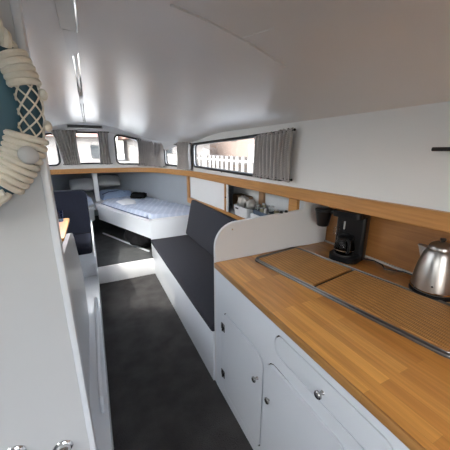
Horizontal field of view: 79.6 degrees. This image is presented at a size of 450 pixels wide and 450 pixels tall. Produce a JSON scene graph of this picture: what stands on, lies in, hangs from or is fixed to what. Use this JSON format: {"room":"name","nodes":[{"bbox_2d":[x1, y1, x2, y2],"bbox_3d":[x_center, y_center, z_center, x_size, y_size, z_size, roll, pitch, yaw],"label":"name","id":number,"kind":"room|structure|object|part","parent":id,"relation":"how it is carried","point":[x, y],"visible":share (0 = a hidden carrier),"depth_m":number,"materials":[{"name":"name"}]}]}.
{"room":"ship interior","nodes":[
{"label":"ship interior","id":0,"kind":"room"},
{"bbox_2d":[0,0,96,449],"bbox_3d":[-0.849,0.410,0.413,1.124,1.989,0.048,-7,17,-25],"label":"wall partition","id":1,"kind":"structure","parent":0,"point":[45,405],"depth_m":0.58,"materials":[{"name":"white paint"}]},
{"bbox_3d":[-0.483,0.532,0.618,0.044,0.044,0.022,-7,17,-25],"label":"knob","id":2,"kind":"part","parent":1,"relation":"part of","materials":[{"name":"silver metal"}]},
{"bbox_2d":[0,19,51,206],"bbox_3d":[-0.491,-0.220,0.370,0.416,0.500,0.076,-7,17,-23],"label":"decoration","id":3,"kind":"object","parent":1,"relation":"attached to","point":[22,126],"visible":1,"depth_m":0.44,"materials":[{"name":"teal fabric"}]},
{"bbox_3d":[-0.401,0.560,0.668,0.044,0.044,0.022,-7,17,-25],"label":"knob","id":4,"kind":"part","parent":1,"relation":"part of","materials":[{"name":"silver metal"}]},
{"bbox_2d":[51,173,96,215],"bbox_3d":[-2.151,0.305,2.167,0.958,1.293,7.647,-5,16,-16],"label":"wall","id":5,"kind":"structure","parent":0,"point":[60,182],"depth_m":4.95,"materials":[{"name":"grey paint"}]},
{"bbox_2d":[77,221,95,234],"bbox_3d":[-2.200,0.061,4.226,0.290,0.220,0.020,-7,17,-25],"label":"trim","id":6,"kind":"structure","parent":5,"relation":"attached to","point":[92,221],"depth_m":4.27,"materials":[{"name":"white"}]},
{"bbox_2d":[86,191,95,222],"bbox_3d":[-2.475,-0.196,4.260,0.921,0.247,2.921,0,16,-1],"label":"berth","id":7,"kind":"object","parent":6,"relation":"on","point":[92,207],"visible":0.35,"depth_m":4.28,"materials":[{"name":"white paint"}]},
{"bbox_2d":[69,178,93,190],"bbox_3d":[-2.577,-0.728,4.867,0.401,0.208,0.266,-7,17,-25],"label":"pillow","id":8,"kind":"object","parent":7,"relation":"on","point":[86,184],"visible":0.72,"depth_m":4.80,"materials":[{"name":"grey fabric"}]},
{"bbox_2d":[87,195,93,205],"bbox_3d":[-2.466,-0.254,3.779,0.839,0.124,1.652,-2,16,-6],"label":"duvet","id":9,"kind":"object","parent":7,"relation":"on","point":[90,202],"visible":0.06,"depth_m":4.24,"materials":[{"name":"blue fabric"}]},
{"bbox_3d":[-2.485,-0.281,4.237,0.869,0.070,2.858,0,16,0],"label":"mattress","id":10,"kind":"part","parent":7,"relation":"part of","materials":[{"name":"blue fabric"}]},
{"bbox_2d":[84,275,113,449],"bbox_3d":[-1.468,0.960,1.774,1.238,0.200,2.500,-7,17,-25],"label":"trim","id":11,"kind":"structure","parent":5,"relation":"attached to","point":[102,423],"depth_m":1.63,"materials":[{"name":"white paint"}]},
{"bbox_2d":[58,218,69,244],"bbox_3d":[-1.705,0.371,2.311,0.705,0.649,0.720,-7,17,-25],"label":"table","id":12,"kind":"object","parent":11,"relation":"on","point":[63,223],"visible":0.15,"depth_m":2.38,"materials":[{"name":"brown wood"}]},
{"bbox_2d":[63,233,89,402],"bbox_3d":[-1.221,0.505,1.433,0.800,0.860,1.210,-7,17,-25],"label":"partition","id":13,"kind":"object","parent":11,"relation":"on","point":[73,265],"visible":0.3,"depth_m":1.54,"materials":[{"name":"white paint"}]},
{"bbox_2d":[94,297,105,413],"bbox_3d":[-0.859,0.766,1.828,0.022,0.146,1.072,-7,17,-25],"label":"grab rail","id":14,"kind":"object","parent":11,"relation":"on","point":[98,359],"visible":1,"depth_m":1.54,"materials":[{"name":"silver metal"}]},
{"bbox_2d":[49,130,158,169],"bbox_3d":[-2.023,-1.142,3.978,2.001,0.729,0.497,-7,17,-25],"label":"wall","id":15,"kind":"structure","parent":0,"point":[115,164],"depth_m":4.26,"materials":[{"name":"white paint"}]},
{"bbox_2d":[45,133,60,165],"bbox_3d":[-2.655,-1.050,3.763,0.109,0.466,0.627,10,19,33],"label":"window","id":16,"kind":"structure","parent":15,"relation":"in","point":[57,148],"depth_m":3.97,"materials":[{"name":"silver metal"}]},
{"bbox_2d":[76,131,99,163],"bbox_3d":[-2.125,-1.187,4.169,0.508,0.481,0.068,-7,17,-25],"label":"window","id":17,"kind":"structure","parent":15,"relation":"in","point":[76,131],"depth_m":4.15,"materials":[{"name":"black metal"}]},
{"bbox_2d":[92,173,99,201],"bbox_3d":[-2.120,-0.645,4.440,0.070,0.516,0.060,-7,17,-25],"label":"trim","id":18,"kind":"structure","parent":15,"relation":"attached to","point":[94,175],"depth_m":4.42,"materials":[{"name":"white paint"}]},
{"bbox_2d":[45,123,175,149],"bbox_3d":[-1.881,-1.226,3.653,2.239,0.413,1.073,-7,17,-25],"label":"trim","id":19,"kind":"structure","parent":15,"relation":"attached to","point":[166,145],"depth_m":4.07,"materials":[{"name":"white paint"}]},
{"bbox_2d":[51,129,81,164],"bbox_3d":[-2.344,-1.140,3.981,0.361,0.514,0.052,-10,18,-31],"label":"curtain","id":20,"kind":"object","parent":19,"relation":"hanging from","point":[66,141],"visible":0.98,"depth_m":3.99,"materials":[{"name":"grey fabric"}]},
{"bbox_2d":[66,124,102,128],"bbox_3d":[-2.054,-1.440,3.961,0.470,0.055,0.045,-7,17,-25],"label":"air vent","id":21,"kind":"object","parent":19,"relation":"attached to","point":[73,126],"visible":1,"depth_m":3.94,"materials":[{"name":"grey plastic"}]},
{"bbox_2d":[97,131,112,164],"bbox_3d":[-1.884,-1.198,4.208,0.196,0.505,0.048,-6,17,-20],"label":"curtain","id":22,"kind":"object","parent":19,"relation":"hanging from","point":[105,159],"visible":1,"depth_m":4.21,"materials":[{"name":"grey fabric"}]},
{"bbox_2d":[137,137,154,166],"bbox_3d":[-1.241,-1.152,4.257,0.366,0.444,0.068,7,17,25],"label":"curtain","id":23,"kind":"object","parent":19,"relation":"hanging from","point":[145,149],"visible":0.97,"depth_m":4.25,"materials":[{"name":"grey fabric"}]},
{"bbox_2d":[154,142,164,167],"bbox_3d":[-0.996,-1.075,4.080,0.053,0.399,0.274,-15,21,-42],"label":"curtain","id":24,"kind":"object","parent":19,"relation":"hanging from","point":[158,148],"visible":0.91,"depth_m":4.06,"materials":[{"name":"grey fabric"}]},
{"bbox_2d":[114,134,144,164],"bbox_3d":[-1.452,-1.207,4.328,0.627,0.466,0.108,1,16,4],"label":"window","id":25,"kind":"structure","parent":15,"relation":"in","point":[115,136],"depth_m":4.30,"materials":[{"name":"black metal"}]},
{"bbox_2d":[73,216,152,266],"bbox_3d":[-2.020,0.243,4.356,2.600,0.200,2.800,-7,17,-25],"label":"step","id":26,"kind":"structure","parent":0,"point":[109,250],"depth_m":3.70,"materials":[{"name":"grey carpet"}]},
{"bbox_2d":[53,190,97,277],"bbox_3d":[-1.900,0.113,2.873,0.891,0.845,0.730,-7,17,-25],"label":"bench","id":27,"kind":"object","parent":26,"relation":"on","point":[71,204],"visible":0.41,"depth_m":3.12,"materials":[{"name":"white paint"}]},
{"bbox_2d":[53,190,90,233],"bbox_3d":[-2.028,-0.125,3.092,0.842,0.505,0.115,-7,17,-25],"label":"cushion","id":28,"kind":"object","parent":27,"relation":"on","point":[71,204],"depth_m":3.17,"materials":[{"name":"blue fabric"}]},
{"bbox_2d":[73,233,91,254],"bbox_3d":[-1.881,0.242,2.879,0.837,0.082,0.580,-7,17,-25],"label":"seat cushion","id":29,"kind":"object","parent":27,"relation":"on","point":[83,241],"depth_m":2.89,"materials":[{"name":"blue fabric"}]},
{"bbox_3d":[-1.506,0.246,3.111,0.014,0.460,0.730,-7,17,-25],"label":"panel","id":30,"kind":"part","parent":27,"relation":"part of","materials":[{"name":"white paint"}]},
{"bbox_2d":[124,229,151,246],"bbox_3d":[-1.219,0.098,3.919,0.470,0.333,0.912,-7,17,-25],"label":"duffel bag","id":31,"kind":"object","parent":26,"relation":"on","point":[133,238],"visible":0.38,"depth_m":3.65,"materials":[{"name":"black fabric"}]},
{"bbox_2d":[94,191,188,239],"bbox_3d":[-1.616,-0.061,4.568,3.277,0.672,0.886,13,20,40],"label":"berth","id":32,"kind":"object","parent":26,"relation":"on","point":[165,227],"visible":0.34,"depth_m":3.53,"materials":[{"name":"white paint"}]},
{"bbox_2d":[99,189,130,199],"bbox_3d":[-2.078,-0.589,4.958,0.571,0.127,0.582,15,21,43],"label":"pillow","id":33,"kind":"object","parent":32,"relation":"on","point":[105,194],"visible":0.85,"depth_m":4.78,"materials":[{"name":"blue fabric"}]},
{"bbox_3d":[-1.616,-0.305,4.500,3.277,0.020,0.885,13,20,39],"label":"board","id":34,"kind":"part","parent":32,"relation":"part of","materials":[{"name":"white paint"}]},
{"bbox_3d":[-1.613,-0.352,4.491,3.214,0.070,0.834,13,20,39],"label":"mattress","id":35,"kind":"part","parent":32,"relation":"part of","materials":[{"name":"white fabric"}]},
{"bbox_2d":[101,196,189,218],"bbox_3d":[-1.204,-0.308,4.108,1.959,0.061,0.814,14,21,42],"label":"duvet","id":36,"kind":"object","parent":32,"relation":"on","point":[147,207],"visible":0.84,"depth_m":3.85,"materials":[{"name":"blue fabric"}]},
{"bbox_2d":[116,198,135,204],"bbox_3d":[-1.552,-0.380,4.238,0.258,0.029,0.522,-12,19,-36],"label":"towel","id":37,"kind":"object","parent":36,"relation":"on","point":[127,201],"visible":1,"depth_m":4.12,"materials":[{"name":"white fabric"}]},
{"bbox_2d":[130,192,146,198],"bbox_3d":[-1.463,-0.506,4.572,0.289,0.111,0.174,-7,17,-25],"label":"bag","id":38,"kind":"object","parent":36,"relation":"on","point":[135,195],"visible":1,"depth_m":4.52,"materials":[{"name":"fabric"}]},
{"bbox_2d":[91,172,233,215],"bbox_3d":[-0.262,0.058,3.057,0.958,1.293,7.647,-11,19,-34],"label":"wall","id":39,"kind":"structure","parent":0,"point":[172,188],"depth_m":4.58,"materials":[{"name":"grey paint"}]},
{"bbox_2d":[97,175,119,185],"bbox_3d":[-2.243,-0.858,5.208,0.420,0.202,0.264,-6,17,-20],"label":"pillow","id":40,"kind":"object","parent":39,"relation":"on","point":[103,180],"visible":0.83,"depth_m":5.14,"materials":[{"name":"grey fabric"}]},
{"bbox_2d":[102,233,149,251],"bbox_3d":[-1.487,0.240,3.966,1.258,0.015,0.020,13,20,38],"label":"trim","id":41,"kind":"structure","parent":39,"relation":"attached to","point":[102,233],"depth_m":3.94,"materials":[{"name":"white paint"}]},
{"bbox_2d":[98,258,154,283],"bbox_3d":[-1.168,0.547,3.250,0.647,0.205,0.020,-7,17,-25],"label":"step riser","id":42,"kind":"structure","parent":39,"relation":"attached to","point":[116,272],"depth_m":3.23,"materials":[{"name":"white paint"}]},
{"bbox_2d":[186,176,302,219],"bbox_3d":[0.096,-0.267,2.849,0.292,0.410,2.263,-7,17,-25],"label":"locker","id":43,"kind":"object","parent":39,"relation":"attached to","point":[215,195],"visible":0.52,"depth_m":2.86,"materials":[{"name":"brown wood"}]},
{"bbox_3d":[-0.216,-0.406,3.208,0.010,0.315,1.140,-7,17,-25],"label":"sliding door","id":44,"kind":"part","parent":43,"relation":"part of","materials":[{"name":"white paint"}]},
{"bbox_2d":[192,197,234,213],"bbox_3d":[0.138,-0.144,2.837,0.258,0.018,2.140,-7,17,-25],"label":"wooden trim","id":45,"kind":"structure","parent":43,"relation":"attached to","point":[231,210],"depth_m":3.01,"materials":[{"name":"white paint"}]},
{"bbox_2d":[233,193,252,207],"bbox_3d":[0.184,-0.235,2.829,0.120,0.161,0.250,-7,17,-25],"label":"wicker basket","id":46,"kind":"object","parent":43,"relation":"on","point":[235,196],"visible":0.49,"depth_m":2.83,"materials":[{"name":"brown wicker"}]},
{"bbox_2d":[234,204,259,218],"bbox_3d":[0.206,-0.133,2.574,0.150,0.100,0.280,-7,17,-25],"label":"storage bin","id":47,"kind":"object","parent":43,"relation":"on","point":[245,213],"visible":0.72,"depth_m":2.50,"materials":[{"name":"white plastic"}]},
{"bbox_2d":[237,195,248,207],"bbox_3d":[0.180,-0.225,2.591,0.110,0.119,0.140,-7,17,-25],"label":"crumpled bag","id":48,"kind":"object","parent":47,"relation":"in","point":[242,200],"visible":0.79,"depth_m":2.55,"materials":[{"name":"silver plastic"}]},
{"bbox_2d":[246,199,256,208],"bbox_3d":[0.242,-0.192,2.484,0.107,0.094,0.098,4,16,13],"label":"crumpled bag","id":49,"kind":"object","parent":47,"relation":"in","point":[251,203],"visible":0.99,"depth_m":2.45,"materials":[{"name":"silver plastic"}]},
{"bbox_2d":[258,192,264,206],"bbox_3d":[0.352,-0.219,2.584,0.032,0.261,0.070,-7,17,-25],"label":"cardboard box","id":50,"kind":"object","parent":43,"relation":"on","point":[261,194],"visible":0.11,"depth_m":2.56,"materials":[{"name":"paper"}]},
{"bbox_2d":[253,209,273,215],"bbox_3d":[0.362,-0.089,2.244,0.120,0.039,0.290,-7,17,-25],"label":"tray","id":51,"kind":"object","parent":43,"relation":"on","point":[255,211],"visible":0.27,"depth_m":2.28,"materials":[{"name":"blue plastic"}]},
{"bbox_3d":[0.411,-0.227,2.520,0.015,0.312,1.390,-7,17,-25],"label":"panel","id":52,"kind":"part","parent":43,"relation":"part of","materials":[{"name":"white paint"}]},
{"bbox_2d":[324,240,412,273],"bbox_3d":[1.225,0.391,0.923,0.014,0.012,2.334,-7,17,-25],"label":"trim","id":53,"kind":"structure","parent":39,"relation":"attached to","point":[332,243],"depth_m":1.54,"materials":[{"name":"grey plastic"}]},
{"bbox_2d":[100,274,251,449],"bbox_3d":[-0.793,1.243,1.185,1.885,0.030,4.250,-7,17,-25],"label":"floor","id":54,"kind":"structure","parent":0,"point":[163,395],"depth_m":1.81,"materials":[{"name":"grey carpet"}]},
{"bbox_2d":[151,200,236,379],"bbox_3d":[-0.137,0.345,2.711,0.833,0.883,1.932,-7,17,-25],"label":"settee","id":55,"kind":"object","parent":54,"relation":"on","point":[184,264],"visible":0.59,"depth_m":2.59,"materials":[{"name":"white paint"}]},
{"bbox_2d":[151,235,214,330],"bbox_3d":[-0.271,0.405,2.659,0.533,0.057,1.923,-7,17,-25],"label":"seat cushion","id":56,"kind":"object","parent":55,"relation":"on","point":[190,264],"depth_m":2.54,"materials":[{"name":"grey fabric"}]},
{"bbox_2d":[186,200,236,256],"bbox_3d":[-0.029,0.126,2.706,0.159,0.457,1.926,-7,17,-25],"label":"cushion","id":57,"kind":"object","parent":55,"relation":"on","point":[204,222],"depth_m":3.02,"materials":[{"name":"grey fabric"}]},
{"bbox_2d":[215,269,409,449],"bbox_3d":[0.807,0.887,0.846,0.843,0.838,2.330,-7,17,-25],"label":"base cabinet","id":58,"kind":"object","parent":54,"relation":"on","point":[280,398],"visible":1,"depth_m":1.09,"materials":[{"name":"white paint"}]},
{"bbox_3d":[0.085,0.806,1.448,0.014,0.549,0.413,-7,17,-25],"label":"cabinet door","id":59,"kind":"part","parent":58,"relation":"part of","materials":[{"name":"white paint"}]},
{"bbox_3d":[0.140,0.718,1.258,0.027,0.028,0.028,-7,17,-25],"label":"knob","id":60,"kind":"part","parent":58,"relation":"part of","materials":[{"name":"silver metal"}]},
{"bbox_3d":[0.274,0.901,1.052,0.014,0.577,0.418,-8,17,-26],"label":"cabinet door","id":61,"kind":"part","parent":58,"relation":"part of","materials":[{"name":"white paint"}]},
{"bbox_3d":[0.302,0.541,0.864,0.027,0.028,0.028,-7,17,-25],"label":"knob","id":62,"kind":"part","parent":58,"relation":"part of","materials":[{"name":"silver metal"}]},
{"bbox_2d":[214,242,449,449],"bbox_3d":[0.841,0.463,0.748,0.875,0.032,2.333,-7,17,-25],"label":"countertop","id":63,"kind":"structure","parent":58,"relation":"on","point":[401,382],"depth_m":0.88,"materials":[{"name":"brown wood"}]},
{"bbox_2d":[315,207,370,264],"bbox_3d":[0.680,0.045,1.638,0.186,0.294,0.304,-15,21,-42],"label":"coffee maker","id":64,"kind":"object","parent":63,"relation":"on","point":[352,230],"visible":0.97,"depth_m":1.58,"materials":[{"name":"black plastic"}]},
{"bbox_2d":[315,207,332,226],"bbox_3d":[0.616,-0.048,1.691,0.106,0.108,0.106,-7,17,-25],"label":"basket","id":65,"kind":"object","parent":64,"relation":"on","point":[323,214],"depth_m":1.66,"materials":[{"name":"black plastic"}]},
{"bbox_3d":[0.711,0.169,1.615,0.112,0.004,0.112,-7,17,-25],"label":"hot plate","id":66,"kind":"part","parent":64,"relation":"part of","materials":[{"name":"metal"}]},
{"bbox_3d":[0.707,0.071,1.586,0.088,0.026,0.088,-7,17,-25],"label":"jug lid","id":67,"kind":"part","parent":64,"relation":"part of","materials":[{"name":"black plastic"}]},
{"bbox_3d":[0.699,0.126,1.534,0.015,0.088,0.051,2,16,7],"label":"jug handle","id":68,"kind":"part","parent":64,"relation":"part of","materials":[{"name":"black plastic"}]},
{"bbox_2d":[255,247,449,358],"bbox_3d":[0.591,0.284,1.315,0.375,0.009,0.990,-10,19,-33],"label":"frame","id":69,"kind":"object","parent":63,"relation":"on","point":[446,354],"visible":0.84,"depth_m":1.17,"materials":[{"name":"metal"}]},
{"bbox_2d":[259,248,350,285],"bbox_3d":[0.441,0.221,1.528,0.315,0.009,0.395,-10,19,-33],"label":"bamboo mat","id":70,"kind":"object","parent":69,"relation":"on","point":[312,269],"visible":1,"depth_m":1.49,"materials":[{"name":"brown bamboo"}]},
{"bbox_2d":[314,270,351,286],"bbox_3d":[0.591,0.287,1.316,0.323,0.003,0.938,-10,19,-33],"label":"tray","id":71,"kind":"object","parent":69,"relation":"on","point":[351,270],"depth_m":1.36,"materials":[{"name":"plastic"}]},
{"bbox_2d":[316,270,449,351],"bbox_3d":[0.704,0.325,1.153,0.315,0.009,0.515,-10,19,-33],"label":"bamboo mat","id":72,"kind":"object","parent":69,"relation":"on","point":[427,319],"visible":1,"depth_m":1.12,"materials":[{"name":"brown bamboo"}]},
{"bbox_2d":[364,258,411,274],"bbox_3d":[0.905,0.240,1.462,0.064,0.010,0.342,-7,17,-25],"label":"power cord","id":73,"kind":"object","parent":63,"relation":"on","point":[364,258],"visible":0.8,"depth_m":1.46,"materials":[{"name":"black plastic"}]},
{"bbox_2d":[408,238,449,301],"bbox_3d":[0.961,0.183,1.206,0.201,0.260,0.181,5,16,18],"label":"kettle","id":74,"kind":"object","parent":63,"relation":"on","point":[430,278],"visible":0.99,"depth_m":1.17,"materials":[{"name":"silver metal"}]},
{"bbox_3d":[0.917,0.120,1.248,0.044,0.058,0.052,-7,17,-25],"label":"spout","id":75,"kind":"part","parent":74,"relation":"part of","materials":[{"name":"metal"}]},
{"bbox_3d":[0.951,0.089,1.183,0.098,0.034,0.098,-7,17,-25],"label":"lid","id":76,"kind":"part","parent":74,"relation":"part of","materials":[{"name":"metal"}]},
{"bbox_3d":[0.316,0.532,0.880,0.014,0.092,0.490,-7,17,-25],"label":"drawer","id":77,"kind":"part","parent":58,"relation":"part of","materials":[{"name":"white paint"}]},
{"bbox_2d":[21,0,449,142],"bbox_3d":[-0.835,-0.730,1.569,2.489,0.454,5.900,-7,17,-25],"label":"ceiling","id":78,"kind":"structure","parent":0,"point":[151,69],"depth_m":1.14,"materials":[{"name":"white paint"}]},
{"bbox_2d":[54,0,85,122],"bbox_3d":[-1.069,-0.989,1.970,0.063,0.108,4.325,-7,17,-25],"label":"track light","id":79,"kind":"object","parent":78,"relation":"attached to","point":[66,10],"visible":0.99,"depth_m":1.06,"materials":[{"name":"white metal"}]},
{"bbox_3d":[-0.999,-0.992,1.817,0.011,0.018,1.100,-7,17,-25],"label":"rail","id":80,"kind":"part","parent":79,"relation":"part of","materials":[{"name":"silver metal"}]},
{"bbox_3d":[-0.978,-0.995,1.827,0.011,0.018,1.100,-7,17,-25],"label":"rail","id":81,"kind":"part","parent":79,"relation":"part of","materials":[{"name":"silver metal"}]},
{"bbox_2d":[176,142,191,169],"bbox_3d":[-0.533,-0.898,3.506,0.050,0.356,0.421,-10,19,-33],"label":"curtain","id":82,"kind":"object","parent":78,"relation":"hanging from","point":[183,148],"visible":1,"depth_m":3.48,"materials":[{"name":"grey fabric"}]},
{"bbox_2d":[170,4,285,67],"bbox_3d":[0.040,-0.700,1.022,0.504,0.130,0.012,-9,18,-28],"label":"trim","id":83,"kind":"structure","parent":78,"relation":"attached to","point":[171,5],"depth_m":0.99,"materials":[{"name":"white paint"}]},
{"bbox_2d":[243,28,273,37],"bbox_3d":[0.117,-0.687,0.966,0.006,0.016,0.146,-14,20,-40],"label":"trim","id":84,"kind":"structure","parent":78,"relation":"attached to","point":[270,28],"depth_m":0.96,"materials":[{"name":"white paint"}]},
{"bbox_2d":[214,201,328,381],"bbox_3d":[0.348,0.413,1.846,0.910,1.215,0.022,-7,17,-25],"label":"wall","id":85,"kind":"structure","parent":0,"point":[295,228],"depth_m":1.69,"materials":[{"name":"white paint"}]},
{"bbox_2d":[159,101,449,211],"bbox_3d":[0.338,-0.476,1.962,0.212,0.514,5.426,-8,18,-27],"label":"wall","id":86,"kind":"structure","parent":0,"point":[384,155],"depth_m":1.26,"materials":[{"name":"white paint"}]},
{"bbox_2d":[164,144,176,166],"bbox_3d":[-0.707,-0.999,3.838,0.068,0.326,0.641,-12,19,-36],"label":"window","id":87,"kind":"structure","parent":86,"relation":"in","point":[166,158],"depth_m":4.06,"materials":[{"name":"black metal"}]},
{"bbox_2d":[192,131,282,180],"bbox_3d":[0.026,-0.681,2.610,0.070,0.341,1.850,-8,17,-26],"label":"window","id":88,"kind":"structure","parent":86,"relation":"in","point":[254,135],"depth_m":2.65,"materials":[{"name":"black metal"}]},
{"bbox_2d":[252,128,295,182],"bbox_3d":[0.328,-0.491,1.895,0.046,0.340,0.470,-7,17,-25],"label":"curtain","id":89,"kind":"object","parent":86,"relation":"hanging from","point":[272,151],"visible":1,"depth_m":1.85,"materials":[{"name":"grey fabric"}]},
{"bbox_2d":[431,147,449,150],"bbox_3d":[0.848,-0.254,0.903,0.052,0.028,0.260,-7,17,-25],"label":"towel bar","id":90,"kind":"object","parent":86,"relation":"attached to","point":[433,148],"visible":1,"depth_m":0.98,"materials":[{"name":"black plastic"}]},
{"bbox_2d":[325,207,449,272],"bbox_3d":[1.238,0.215,0.881,0.016,0.395,2.334,-7,17,-25],"label":"wall","id":91,"kind":"structure","parent":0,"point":[395,243],"depth_m":1.48,"materials":[{"name":"brown wood"}]},
{"label":"outside","id":92,"kind":"structure","parent":0,"visible":0},
{"bbox_2d":[215,381,258,449],"bbox_3d":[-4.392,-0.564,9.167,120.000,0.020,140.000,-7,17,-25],"label":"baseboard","id":93,"kind":"object","parent":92,"point":[215,381],"depth_m":1.99,"materials":[{"name":"grey"}]},
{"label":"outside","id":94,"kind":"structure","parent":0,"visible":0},
{"bbox_2d":[49,154,133,163],"bbox_3d":[-11.419,-4.989,22.856,80.000,1.180,68.000,-7,17,-25],"label":"quay","id":95,"kind":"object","parent":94,"point":[121,158],"depth_m":19.22,"materials":[{"name":"concrete"}]},
{"bbox_2d":[45,133,99,162],"bbox_3d":[-11.240,-6.216,17.408,7.100,4.100,5.700,-7,17,-25],"label":"house","id":96,"kind":"structure","parent":95,"relation":"on","point":[87,144],"depth_m":16.28,"materials":[{"name":"white paint"}]},
{"bbox_2d":[118,136,209,162],"bbox_3d":[-4.252,-6.390,18.595,5.500,3.800,5.700,-7,17,-25],"label":"house","id":97,"kind":"structure","parent":95,"relation":"on","point":[130,146],"depth_m":17.39,"materials":[{"name":"white paint"}]},
{"bbox_2d":[168,153,247,171],"bbox_3d":[-0.037,-2.152,9.502,0.804,0.639,12.563,-7,17,-25],"label":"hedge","id":98,"kind":"object","parent":95,"relation":"on","point":[234,157],"visible":0.17,"depth_m":8.93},
{"bbox_2d":[168,145,253,172],"bbox_3d":[-0.775,-2.219,9.110,0.100,0.840,12.520,-7,17,-25],"label":"picket fence","id":99,"kind":"object","parent":95,"relation":"on","point":[250,161],"visible":0.27,"depth_m":7.38,"materials":[{"name":"white wood"}]},
{"bbox_3d":[-0.705,-2.084,8.999,0.100,0.640,0.100,-7,17,-25],"label":"post","id":100,"kind":"part","parent":99,"relation":"part of","materials":[{"name":"white wood"}]},
{"bbox_3d":[0.613,-1.460,6.375,0.100,0.840,0.100,-7,17,-25],"label":"post","id":101,"kind":"part","parent":99,"relation":"part of","materials":[{"name":"white wood"}]},
{"bbox_2d":[210,138,254,156],"bbox_3d":[2.895,-8.919,22.096,8.700,6.800,28.700,-7,17,-25],"label":"house","id":102,"kind":"structure","parent":95,"relation":"on","point":[239,148],"depth_m":18.67,"materials":[{"name":"beige paint"}]},
{"bbox_3d":[-1.719,-0.206,0.989,0.267,0.514,5.421,-7,17,-25],"label":"wall","id":103,"kind":"structure","parent":0,"visible":0},
{"bbox_2d":[50,168,449,232],"bbox_3d":[-0.830,-0.179,1.712,2.420,0.133,5.880,-7,17,-25],"label":"trim","id":104,"kind":"structure","parent":103,"relation":"attached to","point":[439,220],"depth_m":1.49,"materials":[{"name":"brown wood"}]}
]}

